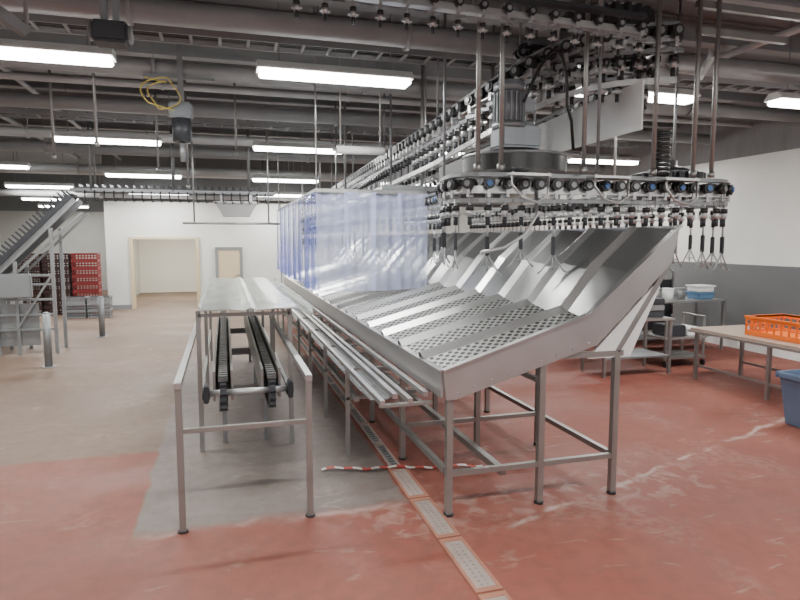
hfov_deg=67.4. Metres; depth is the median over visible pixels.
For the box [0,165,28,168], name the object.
diffuser
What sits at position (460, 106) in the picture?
trolley
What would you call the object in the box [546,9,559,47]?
trolley
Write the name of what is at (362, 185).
trolley
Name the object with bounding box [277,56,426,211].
rail
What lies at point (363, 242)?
shackle
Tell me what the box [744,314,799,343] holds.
plastic crate
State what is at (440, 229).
shackle
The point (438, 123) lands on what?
trolley
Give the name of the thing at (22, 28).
strut
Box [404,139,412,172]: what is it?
trolley
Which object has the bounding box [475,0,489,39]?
trolley
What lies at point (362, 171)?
trolley
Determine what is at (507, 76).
trolley
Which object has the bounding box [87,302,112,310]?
plastic crate
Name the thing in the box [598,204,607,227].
trolley
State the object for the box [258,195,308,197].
diffuser
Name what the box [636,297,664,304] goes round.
tray
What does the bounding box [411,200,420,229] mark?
trolley
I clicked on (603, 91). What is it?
trolley
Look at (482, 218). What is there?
trolley
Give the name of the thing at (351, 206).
trolley
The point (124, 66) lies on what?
ceiling beam
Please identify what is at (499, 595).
drain grate
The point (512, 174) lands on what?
loop
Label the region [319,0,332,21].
trolley
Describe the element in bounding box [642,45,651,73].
trolley
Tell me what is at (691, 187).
trolley
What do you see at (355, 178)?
trolley
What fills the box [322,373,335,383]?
drain grate
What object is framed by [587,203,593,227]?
trolley
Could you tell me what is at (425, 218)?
trolley
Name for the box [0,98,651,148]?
cable tray
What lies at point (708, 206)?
trolley
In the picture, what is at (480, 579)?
drain grate
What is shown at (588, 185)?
trolley
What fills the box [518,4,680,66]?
overhead track
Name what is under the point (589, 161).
diffuser
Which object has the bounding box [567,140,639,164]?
fluorescent light
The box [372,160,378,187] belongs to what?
trolley
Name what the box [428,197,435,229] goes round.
trolley
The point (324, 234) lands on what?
shackle
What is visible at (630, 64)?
trolley
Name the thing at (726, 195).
trolley
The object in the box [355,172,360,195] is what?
trolley
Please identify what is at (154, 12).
ceiling beam
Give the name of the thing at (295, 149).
diffuser
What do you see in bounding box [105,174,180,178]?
diffuser
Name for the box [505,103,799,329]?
wall
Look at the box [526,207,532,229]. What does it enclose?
trolley
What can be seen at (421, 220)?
trolley
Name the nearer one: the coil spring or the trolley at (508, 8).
the trolley at (508, 8)
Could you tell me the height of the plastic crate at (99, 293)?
0.193 m
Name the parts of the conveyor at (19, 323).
leg, leg, leg, slat chain, slat chain, rail, rail, rail, leg, rail, leg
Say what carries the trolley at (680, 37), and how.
hanging from the overhead track at (521, 44)
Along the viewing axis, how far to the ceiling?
6.87 m
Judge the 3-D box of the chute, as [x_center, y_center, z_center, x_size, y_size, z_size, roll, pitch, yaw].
[-0.401,-0.066,9.630,1.900,2.014,11.315,-2,6,-16]
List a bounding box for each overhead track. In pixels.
[301,0,730,219]
[331,0,679,205]
[355,0,647,37]
[385,30,632,195]
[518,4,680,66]
[557,9,650,78]
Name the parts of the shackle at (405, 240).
stem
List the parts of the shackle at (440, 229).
stem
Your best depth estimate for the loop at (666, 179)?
5.17 m
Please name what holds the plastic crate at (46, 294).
on the plastic crate at (47, 302)
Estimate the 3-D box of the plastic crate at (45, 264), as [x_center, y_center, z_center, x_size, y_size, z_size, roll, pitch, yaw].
[-8.752,-0.900,15.351,0.624,0.193,0.444,-2,6,-16]
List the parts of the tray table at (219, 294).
leg, leg, leg, leg, leg, leg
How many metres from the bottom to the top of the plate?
0.470 m
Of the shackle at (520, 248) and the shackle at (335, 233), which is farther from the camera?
the shackle at (335, 233)
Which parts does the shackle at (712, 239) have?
stem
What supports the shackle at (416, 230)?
hanging from the trolley at (413, 203)
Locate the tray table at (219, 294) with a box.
[195,277,312,451]
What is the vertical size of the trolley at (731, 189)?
0.387 m
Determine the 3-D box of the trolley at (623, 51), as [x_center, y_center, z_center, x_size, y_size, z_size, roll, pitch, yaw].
[1.948,-2.151,5.256,0.175,0.438,0.158,0,6,-1]
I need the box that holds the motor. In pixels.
[491,78,540,148]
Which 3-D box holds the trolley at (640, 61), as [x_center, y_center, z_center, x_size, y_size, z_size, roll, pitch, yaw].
[2.107,-2.167,5.270,0.175,0.438,0.158,0,6,-4]
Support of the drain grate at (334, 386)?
on the floor
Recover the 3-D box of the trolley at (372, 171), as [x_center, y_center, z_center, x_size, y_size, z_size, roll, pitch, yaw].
[-0.405,-1.993,9.629,0.132,0.438,0.240,-2,6,-17]
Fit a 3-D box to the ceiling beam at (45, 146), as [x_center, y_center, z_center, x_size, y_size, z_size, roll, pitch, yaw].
[-3.432,-3.235,11.861,17.200,0.922,0.250,-2,6,-16]
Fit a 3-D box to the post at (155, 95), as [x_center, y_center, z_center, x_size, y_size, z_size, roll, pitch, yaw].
[-3.552,-2.633,8.745,0.120,1.500,0.120,-2,6,-16]
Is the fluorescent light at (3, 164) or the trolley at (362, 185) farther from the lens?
the fluorescent light at (3, 164)
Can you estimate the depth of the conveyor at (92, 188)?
11.31 m
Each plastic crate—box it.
[17,261,42,268]
[17,269,42,276]
[23,253,42,261]
[23,292,43,298]
[23,300,44,307]
[32,276,42,282]
[32,285,43,292]
[41,253,70,260]
[41,261,71,268]
[42,268,71,276]
[42,276,72,283]
[43,283,72,291]
[43,291,72,299]
[44,300,72,307]
[44,307,70,314]
[61,296,87,304]
[61,304,87,311]
[62,310,87,318]
[70,253,100,260]
[71,260,100,268]
[71,268,101,275]
[72,275,101,283]
[72,283,101,291]
[72,290,102,295]
[86,295,112,303]
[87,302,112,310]
[87,309,112,317]
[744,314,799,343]
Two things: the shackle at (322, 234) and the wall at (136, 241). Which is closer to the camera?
the shackle at (322, 234)
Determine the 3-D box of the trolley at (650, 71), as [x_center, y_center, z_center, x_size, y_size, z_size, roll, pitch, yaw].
[2.253,-1.960,5.510,0.132,0.365,0.146,3,6,25]
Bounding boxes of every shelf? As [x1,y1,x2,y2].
[600,348,668,359]
[637,331,707,339]
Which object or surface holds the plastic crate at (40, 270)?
on the plastic crate at (36, 279)
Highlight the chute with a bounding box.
[283,225,682,516]
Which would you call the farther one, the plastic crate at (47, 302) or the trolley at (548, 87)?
the plastic crate at (47, 302)
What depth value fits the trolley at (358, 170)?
10.53 m
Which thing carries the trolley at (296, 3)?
hanging from the overhead track at (441, 6)
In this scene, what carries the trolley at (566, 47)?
hanging from the overhead track at (664, 73)
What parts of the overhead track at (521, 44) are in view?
hanger rod, rail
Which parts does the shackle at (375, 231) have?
stem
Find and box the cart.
[646,312,706,366]
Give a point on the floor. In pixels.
(705, 505)
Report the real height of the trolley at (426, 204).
0.387 m
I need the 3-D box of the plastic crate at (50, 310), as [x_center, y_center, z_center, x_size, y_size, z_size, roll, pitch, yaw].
[-8.752,0.264,15.467,0.624,0.193,0.444,-2,6,-16]
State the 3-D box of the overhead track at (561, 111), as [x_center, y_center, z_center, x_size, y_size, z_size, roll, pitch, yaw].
[0.907,-2.729,9.631,0.140,1.485,8.616,-2,6,-16]
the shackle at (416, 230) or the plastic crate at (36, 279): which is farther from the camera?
the plastic crate at (36, 279)
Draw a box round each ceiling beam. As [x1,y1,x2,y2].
[0,0,799,86]
[0,6,799,93]
[0,29,767,105]
[0,42,799,122]
[0,58,752,127]
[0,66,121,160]
[0,69,678,128]
[0,81,709,144]
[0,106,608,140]
[0,108,631,156]
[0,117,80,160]
[0,117,580,151]
[0,119,604,172]
[0,125,452,146]
[0,144,546,183]
[0,154,508,204]
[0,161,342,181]
[267,0,799,57]
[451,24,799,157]
[687,0,799,12]
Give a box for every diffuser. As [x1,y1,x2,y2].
[0,47,113,66]
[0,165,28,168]
[5,185,72,188]
[22,198,77,200]
[39,206,88,207]
[55,137,160,145]
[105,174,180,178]
[253,179,317,182]
[254,146,334,153]
[258,68,410,88]
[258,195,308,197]
[568,159,637,164]
[575,93,693,104]
[767,99,799,108]
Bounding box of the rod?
[480,191,538,253]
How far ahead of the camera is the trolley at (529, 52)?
5.80 m
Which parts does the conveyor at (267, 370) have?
chain, chain, chain, chain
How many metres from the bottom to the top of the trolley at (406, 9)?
0.263 m
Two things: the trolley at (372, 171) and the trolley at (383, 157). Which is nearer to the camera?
the trolley at (383, 157)
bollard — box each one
[41,312,56,367]
[97,296,107,337]
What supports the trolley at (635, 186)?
hanging from the overhead track at (476, 189)
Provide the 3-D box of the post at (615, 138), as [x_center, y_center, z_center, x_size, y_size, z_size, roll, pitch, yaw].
[2.654,-2.273,7.355,0.120,1.940,0.120,-2,6,-16]
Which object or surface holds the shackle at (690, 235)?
hanging from the trolley at (693, 206)
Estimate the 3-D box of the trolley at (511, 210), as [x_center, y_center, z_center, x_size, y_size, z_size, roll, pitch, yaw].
[1.889,-1.323,10.044,0.117,0.387,0.212,-2,6,-23]
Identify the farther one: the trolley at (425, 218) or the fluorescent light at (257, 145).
the fluorescent light at (257, 145)
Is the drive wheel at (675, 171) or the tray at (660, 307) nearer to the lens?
the drive wheel at (675, 171)
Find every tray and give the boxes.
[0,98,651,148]
[198,277,312,315]
[632,303,664,310]
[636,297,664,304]
[647,311,663,316]
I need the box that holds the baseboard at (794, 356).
[699,336,799,361]
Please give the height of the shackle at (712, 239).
0.417 m
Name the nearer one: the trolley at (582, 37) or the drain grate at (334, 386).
the trolley at (582, 37)
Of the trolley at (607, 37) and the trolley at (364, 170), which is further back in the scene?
the trolley at (364, 170)
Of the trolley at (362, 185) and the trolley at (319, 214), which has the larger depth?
the trolley at (319, 214)
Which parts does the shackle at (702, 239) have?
stem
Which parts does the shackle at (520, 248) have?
stem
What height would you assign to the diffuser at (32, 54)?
0.054 m
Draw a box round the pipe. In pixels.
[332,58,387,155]
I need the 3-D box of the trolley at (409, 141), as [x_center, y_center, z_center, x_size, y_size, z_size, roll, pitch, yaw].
[0.171,-1.857,7.636,0.158,0.438,0.175,-1,6,-9]
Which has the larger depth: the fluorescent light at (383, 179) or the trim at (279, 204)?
the trim at (279, 204)
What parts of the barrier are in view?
leg, rail, leg, rail, leg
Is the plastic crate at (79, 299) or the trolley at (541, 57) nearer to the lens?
the trolley at (541, 57)
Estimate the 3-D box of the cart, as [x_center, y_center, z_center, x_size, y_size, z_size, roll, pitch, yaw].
[4.232,0.599,9.257,0.750,0.766,0.530,-2,6,-16]
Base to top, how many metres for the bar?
2.221 m
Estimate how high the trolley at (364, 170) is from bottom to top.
0.438 m
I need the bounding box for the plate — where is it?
[439,80,644,180]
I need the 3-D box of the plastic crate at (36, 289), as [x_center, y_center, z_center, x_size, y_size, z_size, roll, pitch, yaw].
[-9.386,-0.300,15.225,0.624,0.193,0.444,-2,6,-16]
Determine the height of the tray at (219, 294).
0.125 m
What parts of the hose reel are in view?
support arm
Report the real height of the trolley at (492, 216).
0.387 m
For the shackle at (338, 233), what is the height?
0.418 m
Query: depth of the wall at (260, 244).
17.15 m
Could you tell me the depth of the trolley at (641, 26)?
4.68 m
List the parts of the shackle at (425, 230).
stem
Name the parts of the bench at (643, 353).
leg, leg, leg, leg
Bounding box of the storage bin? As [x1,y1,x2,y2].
[775,369,799,427]
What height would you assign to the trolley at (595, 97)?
0.365 m
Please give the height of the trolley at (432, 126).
0.438 m
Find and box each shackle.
[321,234,323,254]
[323,234,325,253]
[326,234,328,256]
[327,233,332,251]
[330,233,334,255]
[335,233,336,256]
[338,233,339,256]
[339,232,345,253]
[340,232,351,257]
[347,232,352,253]
[353,232,356,254]
[362,231,365,257]
[370,231,381,258]
[383,231,398,257]
[396,231,413,262]
[416,230,417,258]
[425,230,426,257]
[429,230,438,264]
[435,227,449,263]
[438,229,441,258]
[443,226,445,264]
[452,225,457,268]
[472,225,501,275]
[507,225,532,266]
[537,225,564,273]
[672,254,681,266]
[680,228,696,263]
[694,226,708,269]
[698,227,723,269]
[712,227,728,270]
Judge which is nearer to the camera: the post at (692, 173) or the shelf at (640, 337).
the post at (692, 173)
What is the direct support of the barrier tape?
on the floor
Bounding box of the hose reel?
[140,44,214,161]
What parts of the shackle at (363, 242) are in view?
stem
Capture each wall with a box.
[0,172,107,289]
[101,154,504,304]
[134,239,140,294]
[138,239,196,292]
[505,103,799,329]
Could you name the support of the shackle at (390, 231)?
hanging from the trolley at (388, 205)
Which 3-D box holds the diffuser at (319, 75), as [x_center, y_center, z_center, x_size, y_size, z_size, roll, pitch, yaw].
[-0.624,-2.168,5.881,1.480,0.054,0.200,-2,6,-16]
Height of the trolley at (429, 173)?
0.365 m
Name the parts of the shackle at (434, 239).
stem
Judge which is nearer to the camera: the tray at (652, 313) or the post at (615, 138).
the post at (615, 138)
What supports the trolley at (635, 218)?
hanging from the overhead track at (476, 189)
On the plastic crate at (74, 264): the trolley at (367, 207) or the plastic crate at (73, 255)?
the plastic crate at (73, 255)
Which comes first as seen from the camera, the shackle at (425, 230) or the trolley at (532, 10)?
the trolley at (532, 10)
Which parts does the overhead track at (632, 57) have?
hanger rod, rail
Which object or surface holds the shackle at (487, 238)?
hanging from the trolley at (488, 183)
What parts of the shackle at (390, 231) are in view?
stem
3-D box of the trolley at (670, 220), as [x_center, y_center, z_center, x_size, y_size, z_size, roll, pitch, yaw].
[2.923,-0.964,6.456,0.140,0.387,0.155,-1,6,-8]
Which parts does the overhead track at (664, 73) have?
hanger rod, hanger rod, hanger rod, hanger rod, rail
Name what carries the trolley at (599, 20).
hanging from the overhead track at (441, 6)
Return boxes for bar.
[183,99,279,224]
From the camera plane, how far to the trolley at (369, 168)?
9.75 m
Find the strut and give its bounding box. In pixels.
[0,0,30,36]
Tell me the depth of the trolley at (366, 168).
9.91 m
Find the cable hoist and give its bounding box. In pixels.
[88,0,133,49]
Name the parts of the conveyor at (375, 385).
leg, leg, leg, rail, leg, guide rail, leg, guide rail, guide rail, guide rail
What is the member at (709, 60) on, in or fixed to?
attached to the post
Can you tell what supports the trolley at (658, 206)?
hanging from the overhead track at (476, 189)
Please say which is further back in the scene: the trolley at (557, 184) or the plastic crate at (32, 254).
the plastic crate at (32, 254)
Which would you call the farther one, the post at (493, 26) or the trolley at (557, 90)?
the post at (493, 26)
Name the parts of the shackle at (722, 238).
stem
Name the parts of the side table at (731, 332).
leg, leg, leg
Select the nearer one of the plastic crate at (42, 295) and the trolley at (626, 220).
the trolley at (626, 220)
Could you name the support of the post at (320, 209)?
hanging from the ceiling
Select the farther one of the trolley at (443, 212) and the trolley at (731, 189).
the trolley at (731, 189)
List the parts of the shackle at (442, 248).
stem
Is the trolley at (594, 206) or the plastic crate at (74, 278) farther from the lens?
the plastic crate at (74, 278)
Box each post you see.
[48,70,56,158]
[90,41,98,146]
[154,80,159,171]
[183,60,189,188]
[233,64,237,154]
[318,124,321,211]
[343,93,347,203]
[420,65,423,195]
[474,0,481,170]
[490,25,495,149]
[497,1,505,170]
[525,5,529,120]
[579,0,590,173]
[612,137,616,181]
[649,0,661,175]
[689,0,702,176]
[707,0,721,177]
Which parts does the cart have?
post, post, push handle, post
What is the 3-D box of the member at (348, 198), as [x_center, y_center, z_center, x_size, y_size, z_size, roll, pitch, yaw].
[0.493,-1.635,9.821,2.810,0.060,0.045,-2,6,-16]
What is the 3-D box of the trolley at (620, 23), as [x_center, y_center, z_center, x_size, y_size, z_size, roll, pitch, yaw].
[1.690,-2.024,4.633,0.105,0.263,0.095,-1,6,-11]
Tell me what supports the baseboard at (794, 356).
attached to the wall at (761, 254)
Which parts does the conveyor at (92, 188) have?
rail, roller chain, rail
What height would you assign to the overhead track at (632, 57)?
1.035 m
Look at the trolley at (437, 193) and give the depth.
5.50 m
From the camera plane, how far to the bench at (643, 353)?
8.56 m
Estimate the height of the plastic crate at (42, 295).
0.193 m
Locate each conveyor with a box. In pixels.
[0,189,88,355]
[69,111,275,203]
[202,309,293,442]
[277,284,432,456]
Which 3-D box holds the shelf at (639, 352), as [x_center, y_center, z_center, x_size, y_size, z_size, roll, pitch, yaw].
[3.260,0.781,8.676,1.030,0.020,0.560,-2,6,-16]
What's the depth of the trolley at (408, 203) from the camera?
7.82 m
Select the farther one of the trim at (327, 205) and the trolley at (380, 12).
the trim at (327, 205)
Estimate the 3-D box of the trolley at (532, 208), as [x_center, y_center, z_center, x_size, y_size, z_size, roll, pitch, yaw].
[2.095,-1.251,9.326,0.117,0.387,0.212,-1,6,-10]
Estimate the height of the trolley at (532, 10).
0.263 m
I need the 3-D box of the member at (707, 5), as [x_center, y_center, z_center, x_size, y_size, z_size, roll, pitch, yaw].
[3.160,-2.600,5.398,1.180,0.060,0.045,-2,6,-16]
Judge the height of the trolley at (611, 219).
0.387 m
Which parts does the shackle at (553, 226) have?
stem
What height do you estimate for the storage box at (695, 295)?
0.114 m
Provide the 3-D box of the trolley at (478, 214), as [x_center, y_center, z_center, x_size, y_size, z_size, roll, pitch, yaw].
[1.519,-1.452,11.336,0.117,0.387,0.212,-1,6,-14]
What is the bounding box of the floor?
[0,290,799,599]
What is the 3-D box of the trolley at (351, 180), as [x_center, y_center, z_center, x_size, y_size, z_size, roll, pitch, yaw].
[-0.852,-2.097,11.162,0.132,0.438,0.240,-2,6,-16]
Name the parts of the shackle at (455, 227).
stem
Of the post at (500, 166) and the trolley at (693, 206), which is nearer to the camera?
the post at (500, 166)
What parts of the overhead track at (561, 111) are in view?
rail, hanger rod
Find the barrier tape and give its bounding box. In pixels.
[321,464,482,469]
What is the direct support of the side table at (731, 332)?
on the floor
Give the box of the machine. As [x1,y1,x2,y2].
[0,244,22,303]
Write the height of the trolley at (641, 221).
0.387 m
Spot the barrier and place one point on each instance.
(178, 381)
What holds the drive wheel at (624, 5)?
attached to the overhead track at (664, 73)
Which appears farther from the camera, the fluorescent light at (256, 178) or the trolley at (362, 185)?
the fluorescent light at (256, 178)
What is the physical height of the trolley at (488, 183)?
0.387 m
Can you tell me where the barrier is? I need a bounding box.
[173,315,314,533]
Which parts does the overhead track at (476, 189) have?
hanger rod, hanger rod, hanger rod, hanger rod, hanger rod, rail, hanger rod, hanger rod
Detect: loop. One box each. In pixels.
[505,171,550,202]
[586,174,630,204]
[656,176,699,205]
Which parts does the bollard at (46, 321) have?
post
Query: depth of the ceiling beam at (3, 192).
16.09 m
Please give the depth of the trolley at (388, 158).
8.68 m
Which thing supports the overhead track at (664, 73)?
hanging from the ceiling
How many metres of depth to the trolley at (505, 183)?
4.97 m
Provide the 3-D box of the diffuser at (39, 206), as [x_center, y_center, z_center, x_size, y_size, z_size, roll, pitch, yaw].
[-11.432,-3.168,20.410,1.480,0.054,0.200,-2,6,-16]
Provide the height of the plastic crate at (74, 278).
0.193 m
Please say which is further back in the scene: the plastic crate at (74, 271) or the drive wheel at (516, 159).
the plastic crate at (74, 271)
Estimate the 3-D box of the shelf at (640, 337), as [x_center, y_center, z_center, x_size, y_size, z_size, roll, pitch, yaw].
[4.634,0.601,10.474,1.780,0.020,0.660,-2,6,-16]
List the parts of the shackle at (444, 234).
stem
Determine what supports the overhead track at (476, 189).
hanging from the ceiling
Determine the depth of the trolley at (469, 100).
6.12 m
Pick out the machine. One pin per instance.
(4, 302)
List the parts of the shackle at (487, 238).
stem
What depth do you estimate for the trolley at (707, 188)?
5.44 m
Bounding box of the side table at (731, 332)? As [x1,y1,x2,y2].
[688,325,799,400]
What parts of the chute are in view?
leg, perforated panel, perforated panel, panel, perforated panel, panel, leg, panel, perforated panel, panel, perforated panel, panel, leg, panel, perforated panel, panel, perforated panel, panel, panel, perforated panel, leg, panel, perforated panel, panel, panel, perforated panel, leg, panel, leg, perforated panel, panel, panel, perforated panel, leg, leg, panel, perforated panel, panel, leg, leg, panel, plate, panel, leg, panel, gusset plate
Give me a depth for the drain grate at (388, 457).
5.31 m
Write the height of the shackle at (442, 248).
0.375 m
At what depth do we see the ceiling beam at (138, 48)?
7.66 m
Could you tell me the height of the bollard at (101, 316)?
0.800 m
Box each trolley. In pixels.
[291,0,301,18]
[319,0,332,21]
[319,214,322,233]
[323,212,327,232]
[327,211,331,232]
[330,211,334,232]
[333,210,337,232]
[335,209,339,232]
[336,209,340,232]
[338,208,342,231]
[340,208,346,231]
[341,207,346,231]
[343,207,348,231]
[345,0,360,24]
[345,206,352,231]
[347,206,352,231]
[348,176,352,196]
[350,175,354,196]
[350,205,357,231]
[352,174,356,196]
[353,173,358,196]
[353,205,361,231]
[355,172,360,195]
[357,170,362,194]
[359,169,364,193]
[361,168,366,193]
[363,166,368,189]
[364,204,373,230]
[365,165,371,189]
[368,163,373,189]
[370,162,375,188]
[371,203,379,230]
[372,0,387,27]
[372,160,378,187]
[374,159,380,186]
[377,157,383,185]
[377,203,385,230]
[380,156,386,184]
[382,153,389,182]
[385,153,392,174]
[385,202,393,230]
[388,150,395,179]
[392,147,398,178]
[394,145,401,177]
[398,143,405,175]
[399,0,413,30]
[399,201,407,230]
[401,141,408,173]
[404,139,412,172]
[405,201,413,230]
[407,136,415,171]
[411,134,421,169]
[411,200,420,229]
[415,131,423,167]
[415,177,420,195]
[416,199,425,229]
[419,128,429,165]
[420,198,429,229]
[424,125,434,162]
[424,198,433,229]
[425,0,439,33]
[427,171,432,191]
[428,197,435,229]
[429,121,440,159]
[431,170,437,185]
[431,196,438,228]
[434,117,446,156]
[434,195,440,228]
[435,184,443,226]
[436,182,449,225]
[440,181,454,225]
[441,112,453,152]
[447,179,462,224]
[448,107,460,148]
[451,0,464,36]
[455,101,468,143]
[461,177,478,224]
[464,95,475,138]
[472,215,476,231]
[474,88,490,133]
[474,213,478,231]
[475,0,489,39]
[477,213,481,231]
[479,177,497,224]
[480,212,484,231]
[485,81,495,127]
[491,211,495,230]
[494,211,499,230]
[496,177,513,224]
[497,73,513,80]
[497,211,502,230]
[500,3,513,42]
[507,210,510,230]
[509,209,515,230]
[510,64,527,88]
[513,47,526,64]
[513,178,530,224]
[513,209,518,230]
[523,6,536,45]
[523,208,528,229]
[524,56,542,99]
[526,48,537,86]
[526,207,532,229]
[530,178,546,224]
[530,207,536,229]
[538,55,545,89]
[539,47,558,98]
[541,206,547,229]
[545,205,551,229]
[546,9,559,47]
[546,179,562,225]
[551,63,563,105]
[556,39,576,92]
[556,204,562,228]
[561,204,566,228]
[563,179,578,225]
[566,203,573,228]
[568,12,581,50]
[568,61,580,104]
[572,203,580,228]
[575,34,595,86]
[578,180,594,225]
[578,203,584,228]
[581,61,593,102]
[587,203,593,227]
[590,15,603,53]
[591,204,597,227]
[593,33,614,82]
[593,94,605,100]
[593,180,610,225]
[594,58,611,102]
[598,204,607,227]
[605,199,613,227]
[606,51,613,76]
[609,58,625,102]
[609,180,625,225]
[612,18,625,55]
[612,36,632,79]
[613,199,622,227]
[621,197,628,226]
[625,59,636,86]
[625,181,640,225]
[630,26,649,78]
[631,196,638,226]
[633,21,646,58]
[634,62,648,78]
[637,196,645,226]
[640,181,656,225]
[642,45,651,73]
[643,73,652,109]
[644,67,652,106]
[646,197,656,225]
[647,24,666,77]
[654,182,671,225]
[654,197,665,221]
[664,23,684,76]
[665,199,673,225]
[668,34,682,54]
[669,182,685,225]
[676,197,685,224]
[683,182,699,225]
[684,197,696,227]
[696,198,707,227]
[697,183,713,225]
[707,198,719,226]
[711,183,727,226]
[717,195,728,226]
[718,184,734,226]
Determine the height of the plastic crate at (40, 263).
0.193 m
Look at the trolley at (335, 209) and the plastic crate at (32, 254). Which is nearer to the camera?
the trolley at (335, 209)
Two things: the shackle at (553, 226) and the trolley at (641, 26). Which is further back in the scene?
the shackle at (553, 226)
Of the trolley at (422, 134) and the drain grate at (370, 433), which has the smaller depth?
the drain grate at (370, 433)
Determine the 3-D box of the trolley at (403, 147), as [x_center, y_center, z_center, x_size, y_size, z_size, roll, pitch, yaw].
[0.088,-1.878,7.944,0.132,0.438,0.240,-1,6,-10]
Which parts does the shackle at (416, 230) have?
stem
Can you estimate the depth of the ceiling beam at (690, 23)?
6.81 m
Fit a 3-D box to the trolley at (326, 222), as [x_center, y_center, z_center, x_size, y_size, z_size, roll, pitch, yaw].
[-1.360,-1.436,11.183,0.117,0.387,0.212,-2,6,-20]
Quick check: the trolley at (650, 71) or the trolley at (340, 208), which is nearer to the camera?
the trolley at (650, 71)
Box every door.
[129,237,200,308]
[215,247,242,278]
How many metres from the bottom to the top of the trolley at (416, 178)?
0.365 m
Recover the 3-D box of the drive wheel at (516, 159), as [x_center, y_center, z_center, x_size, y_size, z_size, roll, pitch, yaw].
[1.034,-1.200,5.470,0.939,0.360,0.939,-2,6,-16]
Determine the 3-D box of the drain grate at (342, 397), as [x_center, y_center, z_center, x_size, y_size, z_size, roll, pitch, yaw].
[-0.638,1.195,7.093,0.100,0.010,0.600,-2,6,-16]
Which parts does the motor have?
motor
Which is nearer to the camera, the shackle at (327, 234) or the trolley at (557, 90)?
the trolley at (557, 90)
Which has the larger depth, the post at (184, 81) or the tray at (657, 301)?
the tray at (657, 301)
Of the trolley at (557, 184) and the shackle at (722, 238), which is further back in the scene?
the shackle at (722, 238)
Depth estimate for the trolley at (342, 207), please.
9.45 m
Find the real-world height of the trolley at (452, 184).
0.387 m
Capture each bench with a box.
[580,316,674,377]
[633,293,726,349]
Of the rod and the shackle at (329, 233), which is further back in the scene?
the shackle at (329, 233)
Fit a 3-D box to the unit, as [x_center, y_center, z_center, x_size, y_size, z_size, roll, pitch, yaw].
[4.247,-0.001,11.569,1.800,1.500,0.875,-2,6,-16]
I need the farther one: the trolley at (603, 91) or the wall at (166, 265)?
the wall at (166, 265)
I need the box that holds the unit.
[611,267,674,331]
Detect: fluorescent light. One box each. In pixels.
[0,18,116,66]
[0,136,30,168]
[4,153,74,188]
[21,173,79,200]
[38,178,88,207]
[50,74,161,145]
[104,160,181,178]
[252,103,343,153]
[252,137,318,182]
[256,2,413,88]
[258,182,308,197]
[383,179,437,185]
[445,133,472,154]
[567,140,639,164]
[575,14,700,104]
[764,21,799,108]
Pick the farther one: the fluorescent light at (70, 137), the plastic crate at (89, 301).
the plastic crate at (89, 301)
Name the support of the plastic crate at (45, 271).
on the plastic crate at (67, 281)
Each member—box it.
[346,196,508,202]
[382,185,435,190]
[695,0,799,21]
[696,26,787,44]
[700,50,714,79]
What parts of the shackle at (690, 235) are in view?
stem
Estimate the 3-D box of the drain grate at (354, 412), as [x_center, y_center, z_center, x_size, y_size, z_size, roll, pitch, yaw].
[-0.465,1.254,6.501,0.100,0.010,0.600,-2,6,-16]
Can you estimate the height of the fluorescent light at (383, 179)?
1.005 m
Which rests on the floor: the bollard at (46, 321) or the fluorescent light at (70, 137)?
the bollard at (46, 321)
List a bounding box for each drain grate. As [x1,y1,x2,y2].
[300,344,308,350]
[312,357,320,364]
[315,364,327,373]
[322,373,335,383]
[329,383,344,394]
[337,394,354,407]
[350,408,367,424]
[359,424,382,443]
[373,443,400,467]
[387,467,428,498]
[409,497,460,539]
[438,536,502,594]
[478,590,512,599]
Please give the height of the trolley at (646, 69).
0.365 m
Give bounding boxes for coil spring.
[653,129,671,176]
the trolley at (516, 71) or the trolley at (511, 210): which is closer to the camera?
the trolley at (516, 71)
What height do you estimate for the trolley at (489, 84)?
0.438 m
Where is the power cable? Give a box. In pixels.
[522,49,574,149]
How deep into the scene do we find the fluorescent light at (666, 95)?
6.64 m
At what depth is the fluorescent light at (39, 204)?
20.24 m
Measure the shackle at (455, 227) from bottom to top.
0.388 m
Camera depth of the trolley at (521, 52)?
5.76 m
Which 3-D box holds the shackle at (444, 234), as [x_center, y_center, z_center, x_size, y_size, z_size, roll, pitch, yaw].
[0.402,-0.504,5.397,0.027,0.376,0.236,0,6,4]
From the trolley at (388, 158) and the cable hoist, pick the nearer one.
the cable hoist
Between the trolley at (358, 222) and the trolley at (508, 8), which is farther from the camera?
the trolley at (358, 222)
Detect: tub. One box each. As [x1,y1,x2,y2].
[656,288,662,297]
[662,288,673,299]
[674,287,685,298]
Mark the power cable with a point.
(553, 50)
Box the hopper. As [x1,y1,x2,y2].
[213,194,258,216]
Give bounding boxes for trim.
[108,304,131,309]
[279,204,281,282]
[327,205,328,260]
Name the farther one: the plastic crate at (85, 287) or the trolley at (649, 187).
the plastic crate at (85, 287)
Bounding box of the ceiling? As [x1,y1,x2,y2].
[0,0,799,164]
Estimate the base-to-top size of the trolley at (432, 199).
0.387 m
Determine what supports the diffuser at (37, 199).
attached to the fluorescent light at (22, 197)
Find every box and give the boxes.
[652,322,685,336]
[683,324,696,335]
[685,284,715,291]
[685,291,715,298]
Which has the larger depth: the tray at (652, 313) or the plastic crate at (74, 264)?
the plastic crate at (74, 264)
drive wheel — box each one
[462,147,566,181]
[555,1,654,52]
[631,160,705,198]
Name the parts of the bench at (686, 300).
leg, leg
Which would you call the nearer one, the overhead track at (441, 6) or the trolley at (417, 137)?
the overhead track at (441, 6)
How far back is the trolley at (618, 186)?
5.22 m
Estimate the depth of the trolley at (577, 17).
4.52 m

